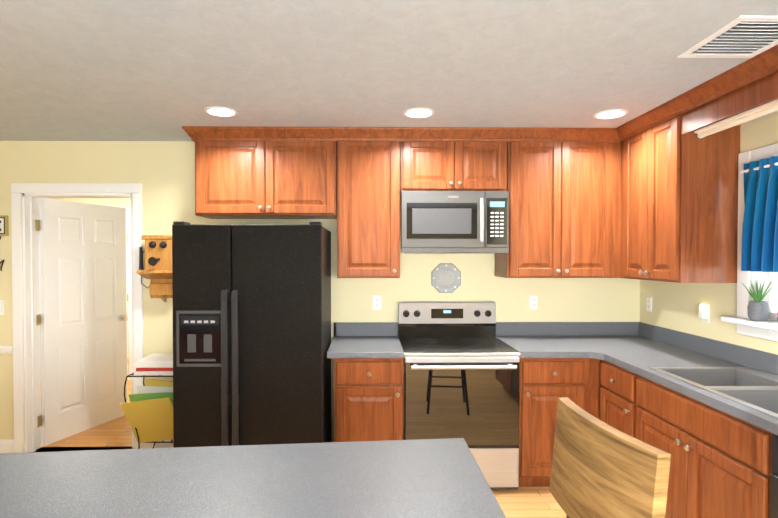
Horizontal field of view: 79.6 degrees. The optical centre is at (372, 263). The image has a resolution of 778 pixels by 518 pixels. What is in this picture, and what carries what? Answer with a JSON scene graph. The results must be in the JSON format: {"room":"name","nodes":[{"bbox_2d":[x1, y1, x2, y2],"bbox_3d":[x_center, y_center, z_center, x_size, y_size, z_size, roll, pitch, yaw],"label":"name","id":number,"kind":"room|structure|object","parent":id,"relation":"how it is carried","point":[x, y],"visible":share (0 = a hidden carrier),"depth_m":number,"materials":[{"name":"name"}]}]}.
{"room":"kitchen","nodes":[
{"label":"kitchen","id":0,"kind":"room"},
{"bbox_2d":[39,198,130,350],"bbox_3d":[-3.488,0.243,5.984,4.300,2.470,0.160,0,1,-1],"label":"wall","id":1,"kind":"structure","parent":0,"point":[121,202],"depth_m":5.89,"materials":[{"name":"yellow paint"}]},
{"bbox_2d":[126,213,131,379],"bbox_3d":[-3.497,0.419,5.883,0.980,2.120,0.175,0,1,-1],"label":"hall door","id":2,"kind":"structure","parent":1,"relation":"in","point":[128,287],"depth_m":5.88,"materials":[{"name":"white paint"}]},
{"bbox_2d":[35,380,566,517],"bbox_3d":[-1.634,1.563,1.796,7.900,0.050,8.620,0,1,-1],"label":"floor","id":3,"kind":"structure","parent":0,"point":[530,502],"depth_m":3.79,"materials":[{"name":"brown wood"}]},
{"bbox_2d":[120,353,172,448],"bbox_3d":[-1.489,1.096,3.329,0.479,0.844,0.393,0,1,-1],"label":"magazine rack","id":4,"kind":"object","parent":3,"relation":"on","point":[148,410],"visible":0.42,"depth_m":3.24,"materials":[{"name":"black metal"}]},
{"bbox_2d":[172,221,330,447],"bbox_3d":[-0.774,0.625,3.235,0.911,1.775,0.857,0,1,-1],"label":"fridge","id":5,"kind":"object","parent":3,"relation":"on","point":[251,328],"visible":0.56,"depth_m":2.86,"materials":[{"name":"black metal"}]},
{"bbox_2d":[0,438,505,517],"bbox_3d":[-1.026,1.080,0.982,2.694,0.940,1.231,0,1,-1],"label":"kitchen island","id":6,"kind":"object","parent":3,"relation":"on","point":[431,478],"visible":1,"depth_m":1.29,"materials":[{"name":"grey laminate"}]},
{"bbox_2d":[334,358,403,441],"bbox_3d":[-0.029,1.066,3.368,0.455,0.899,0.682,0,1,-1],"label":"base cabinet","id":7,"kind":"object","parent":3,"relation":"on","point":[368,399],"visible":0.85,"depth_m":3.06,"materials":[{"name":"brown wood"}]},
{"bbox_2d":[327,322,403,357],"bbox_3d":[-0.052,0.543,3.375,0.505,0.145,0.651,0,1,-1],"label":"countertop","id":8,"kind":"structure","parent":7,"relation":"on","point":[350,339],"depth_m":3.44,"materials":[{"name":"laminate"}]},
{"bbox_2d":[398,302,519,488],"bbox_3d":[0.583,0.911,3.350,0.763,1.210,0.706,0,1,-1],"label":"range","id":9,"kind":"object","parent":3,"relation":"on","point":[461,369],"visible":0.94,"depth_m":3.06,"materials":[{"name":"grey metal"}]},
{"bbox_2d":[519,357,599,486],"bbox_3d":[1.236,1.066,3.384,0.537,0.899,0.682,0,1,-1],"label":"base cabinet","id":10,"kind":"object","parent":3,"relation":"on","point":[545,384],"visible":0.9,"depth_m":3.08,"materials":[{"name":"brown wood"}]},
{"bbox_2d":[549,397,670,517],"bbox_3d":[0.790,0.984,1.279,0.473,1.126,0.444,0,1,-7],"label":"bar stool","id":11,"kind":"object","parent":3,"relation":"on","point":[600,469],"visible":1,"depth_m":1.19,"materials":[{"name":"brown wood"}]},
{"bbox_2d":[600,360,759,517],"bbox_3d":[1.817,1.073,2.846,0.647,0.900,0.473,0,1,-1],"label":"base cabinet","id":12,"kind":"object","parent":3,"relation":"on","point":[720,464],"depth_m":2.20,"materials":[{"name":"brown wood"}]},
{"bbox_2d":[496,322,634,372],"bbox_3d":[1.218,0.546,3.160,0.502,0.145,1.114,0,1,-1],"label":"countertop","id":13,"kind":"structure","parent":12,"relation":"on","point":[531,339],"depth_m":3.40,"materials":[{"name":"laminate"}]},
{"bbox_2d":[571,322,777,434],"bbox_3d":[1.817,0.626,2.126,0.669,0.275,3.199,0,1,-1],"label":"countertop","id":14,"kind":"structure","parent":12,"relation":"on","point":[738,381],"depth_m":2.59,"materials":[{"name":"laminate"}]},
{"bbox_2d":[770,434,777,517],"bbox_3d":[1.823,1.093,1.490,0.615,0.898,0.600,0,1,-1],"label":"dishwasher","id":15,"kind":"object","parent":3,"relation":"on","point":[774,490],"visible":0.94,"depth_m":1.76,"materials":[{"name":"grey"}]},
{"bbox_2d":[0,141,639,443],"bbox_3d":[-1.009,0.275,3.766,6.600,2.470,0.160,0,1,-1],"label":"wall","id":16,"kind":"structure","parent":0,"point":[162,173],"depth_m":3.68,"materials":[{"name":"yellow paint"}]},
{"bbox_2d":[0,300,3,314],"bbox_3d":[-2.951,0.345,3.653,0.120,0.116,0.016,0,1,-1],"label":"light switch","id":17,"kind":"object","parent":16,"relation":"attached to","point":[1,307],"visible":1,"depth_m":3.66,"materials":[{"name":"white plastic"}]},
{"bbox_2d":[0,215,8,235],"bbox_3d":[-2.933,-0.295,3.640,0.170,0.160,0.023,0,1,-1],"label":"sign","id":18,"kind":"object","parent":16,"relation":"attached to","point":[4,226],"visible":1,"depth_m":3.63,"materials":[{"name":"brown"}]},
{"bbox_2d":[0,346,12,353],"bbox_3d":[-3.563,0.679,3.647,1.490,0.065,0.022,0,1,-1],"label":"trim","id":19,"kind":"structure","parent":16,"relation":"attached to","point":[6,349],"depth_m":3.65,"materials":[{"name":"white paint"}]},
{"bbox_2d":[11,183,142,452],"bbox_3d":[-2.314,0.441,3.751,1.009,2.137,0.198,0,1,-1],"label":"door frame","id":20,"kind":"structure","parent":16,"relation":"attached to","point":[25,197],"depth_m":3.66,"materials":[{"name":"white paint"}]},
{"bbox_2d":[35,198,127,445],"bbox_3d":[-2.552,0.477,4.191,0.366,2.030,0.815,0,1,-1],"label":"door leaf","id":21,"kind":"structure","parent":16,"relation":"in","point":[81,318],"depth_m":4.13,"materials":[{"name":"white paint"}]},
{"bbox_2d":[0,439,172,452],"bbox_3d":[-2.783,1.446,3.672,3.050,0.130,0.014,0,1,-1],"label":"baseboard","id":22,"kind":"structure","parent":16,"relation":"attached to","point":[6,445],"depth_m":3.67,"materials":[{"name":"white paint"}]},
{"bbox_2d":[136,236,172,301],"bbox_3d":[-1.643,0.045,3.554,0.328,0.515,0.240,0,1,-1],"label":"wall phone","id":23,"kind":"object","parent":16,"relation":"attached to","point":[157,271],"visible":0.83,"depth_m":3.54,"materials":[{"name":"brown wood"}]},
{"bbox_2d":[190,134,337,218],"bbox_3d":[-0.766,-0.624,3.493,1.004,0.554,0.364,0,1,-1],"label":"upper cabinet","id":24,"kind":"object","parent":16,"relation":"attached to","point":[238,176],"depth_m":3.31,"materials":[{"name":"brown wood"}]},
{"bbox_2d":[322,134,401,277],"bbox_3d":[-0.071,-0.399,3.505,0.527,1.003,0.364,0,1,-1],"label":"upper cabinet","id":25,"kind":"object","parent":16,"relation":"attached to","point":[369,165],"depth_m":3.33,"materials":[{"name":"brown wood"}]},
{"bbox_2d":[373,296,380,309],"bbox_3d":[0.034,0.311,3.695,0.070,0.114,0.008,0,1,-1],"label":"electrical outlet","id":26,"kind":"object","parent":16,"relation":"attached to","point":[376,302],"visible":1,"depth_m":3.69,"materials":[{"name":"white plastic"}]},
{"bbox_2d":[431,263,460,292],"bbox_3d":[0.581,0.116,3.696,0.237,0.237,0.015,0,1,-1],"label":"wall plate","id":27,"kind":"object","parent":16,"relation":"attached to","point":[445,277],"visible":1,"depth_m":3.69,"materials":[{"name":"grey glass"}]},
{"bbox_2d":[402,134,509,193],"bbox_3d":[0.581,-0.711,3.509,0.764,0.379,0.364,0,1,-1],"label":"upper cabinet","id":28,"kind":"object","parent":16,"relation":"attached to","point":[430,162],"depth_m":3.33,"materials":[{"name":"brown wood"}]},
{"bbox_2d":[401,191,508,252],"bbox_3d":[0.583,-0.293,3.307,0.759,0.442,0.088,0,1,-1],"label":"microwave","id":29,"kind":"object","parent":28,"relation":"attached to","point":[454,221],"visible":1,"depth_m":3.30,"materials":[{"name":"silver metal"}]},
{"bbox_2d":[529,295,537,309],"bbox_3d":[1.278,0.310,3.711,0.070,0.114,0.008,0,1,-1],"label":"electrical outlet","id":30,"kind":"object","parent":16,"relation":"attached to","point":[533,302],"visible":1,"depth_m":3.71,"materials":[{"name":"white plastic"}]},
{"bbox_2d":[494,134,620,277],"bbox_3d":[1.378,-0.400,3.524,0.819,1.003,0.364,0,1,-1],"label":"upper cabinet","id":31,"kind":"object","parent":16,"relation":"attached to","point":[562,186],"depth_m":3.35,"materials":[{"name":"brown wood"}]},
{"bbox_2d":[0,0,777,140],"bbox_3d":[-1.049,-0.946,0.642,6.760,0.060,6.370,0,1,-1],"label":"ceiling","id":32,"kind":"structure","parent":0,"point":[118,70],"depth_m":2.18,"materials":[{"name":"white paint"}]},
{"bbox_2d":[205,106,237,116],"bbox_3d":[-0.945,-0.944,2.909,0.196,0.007,0.196,0,1,-1],"label":"recessed light","id":33,"kind":"object","parent":32,"relation":"in","point":[221,111],"visible":1,"depth_m":2.90,"materials":[{"name":"white plastic"}]},
{"bbox_2d":[403,108,433,117],"bbox_3d":[0.289,-0.945,2.935,0.196,0.007,0.196,0,1,-1],"label":"recessed light","id":34,"kind":"object","parent":32,"relation":"in","point":[418,112],"visible":1,"depth_m":2.92,"materials":[{"name":"white plastic"}]},
{"bbox_2d":[594,109,627,118],"bbox_3d":[1.508,-0.945,2.961,0.196,0.007,0.196,0,1,-1],"label":"recessed light","id":35,"kind":"object","parent":32,"relation":"in","point":[610,114],"visible":1,"depth_m":2.95,"materials":[{"name":"white plastic"}]},
{"bbox_2d":[677,15,777,57],"bbox_3d":[1.544,-0.928,1.931,0.340,0.017,0.360,0,1,-1],"label":"ceiling vent","id":36,"kind":"object","parent":32,"relation":"in","point":[743,36],"visible":1,"depth_m":1.95,"materials":[{"name":"white metal"}]},
{"bbox_2d":[640,111,777,354],"bbox_3d":[2.252,0.320,0.623,0.160,2.470,6.210,0,1,-1],"label":"wall","id":37,"kind":"structure","parent":0,"point":[675,306],"depth_m":2.96,"materials":[{"name":"yellow paint"}]},
{"bbox_2d":[646,296,651,311],"bbox_3d":[2.129,0.312,3.597,0.008,0.114,0.070,0,1,-1],"label":"electrical outlet","id":38,"kind":"object","parent":37,"relation":"attached to","point":[649,304],"visible":1,"depth_m":3.59,"materials":[{"name":"white plastic"}]},
{"bbox_2d":[620,101,744,282],"bbox_3d":[1.957,-0.407,3.021,0.364,1.033,0.595,0,1,-1],"label":"upper cabinet","id":39,"kind":"object","parent":37,"relation":"attached to","point":[679,200],"depth_m":2.73,"materials":[{"name":"brown wood"}]},
{"bbox_2d":[694,99,777,138],"bbox_3d":[1.911,-0.734,1.786,0.060,0.046,1.855,0,1,-1],"label":"tube light","id":40,"kind":"object","parent":39,"relation":"attached to","point":[753,113],"visible":0.96,"depth_m":2.40,"materials":[{"name":"beige plastic"}]},
{"bbox_2d":[698,303,709,322],"bbox_3d":[2.120,0.317,2.997,0.040,0.122,0.070,0,1,-1],"label":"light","id":41,"kind":"object","parent":37,"relation":"attached to","point":[704,312],"visible":0.98,"depth_m":2.98,"materials":[{"name":"white plastic"}]},
{"bbox_2d":[721,143,777,341],"bbox_3d":[2.184,-0.108,2.196,0.255,1.050,1.100,0,1,-1],"label":"window","id":42,"kind":"structure","parent":37,"relation":"in","point":[766,330],"depth_m":2.63,"materials":[{"name":"white paint"}]},
{"bbox_2d":[739,156,777,271],"bbox_3d":[2.102,-0.254,2.140,0.098,0.603,1.045,0,1,-1],"label":"curtain","id":43,"kind":"object","parent":42,"relation":"hanging from","point":[760,238],"visible":1,"depth_m":2.50,"materials":[{"name":"blue fabric"}]},
{"bbox_2d":[742,280,777,320],"bbox_3d":[2.112,0.200,2.508,0.098,0.224,0.254,0,1,-1],"label":"potted plant","id":44,"kind":"object","parent":42,"relation":"on","point":[758,308],"visible":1,"depth_m":2.53,"materials":[{"name":"stone"}]}
]}

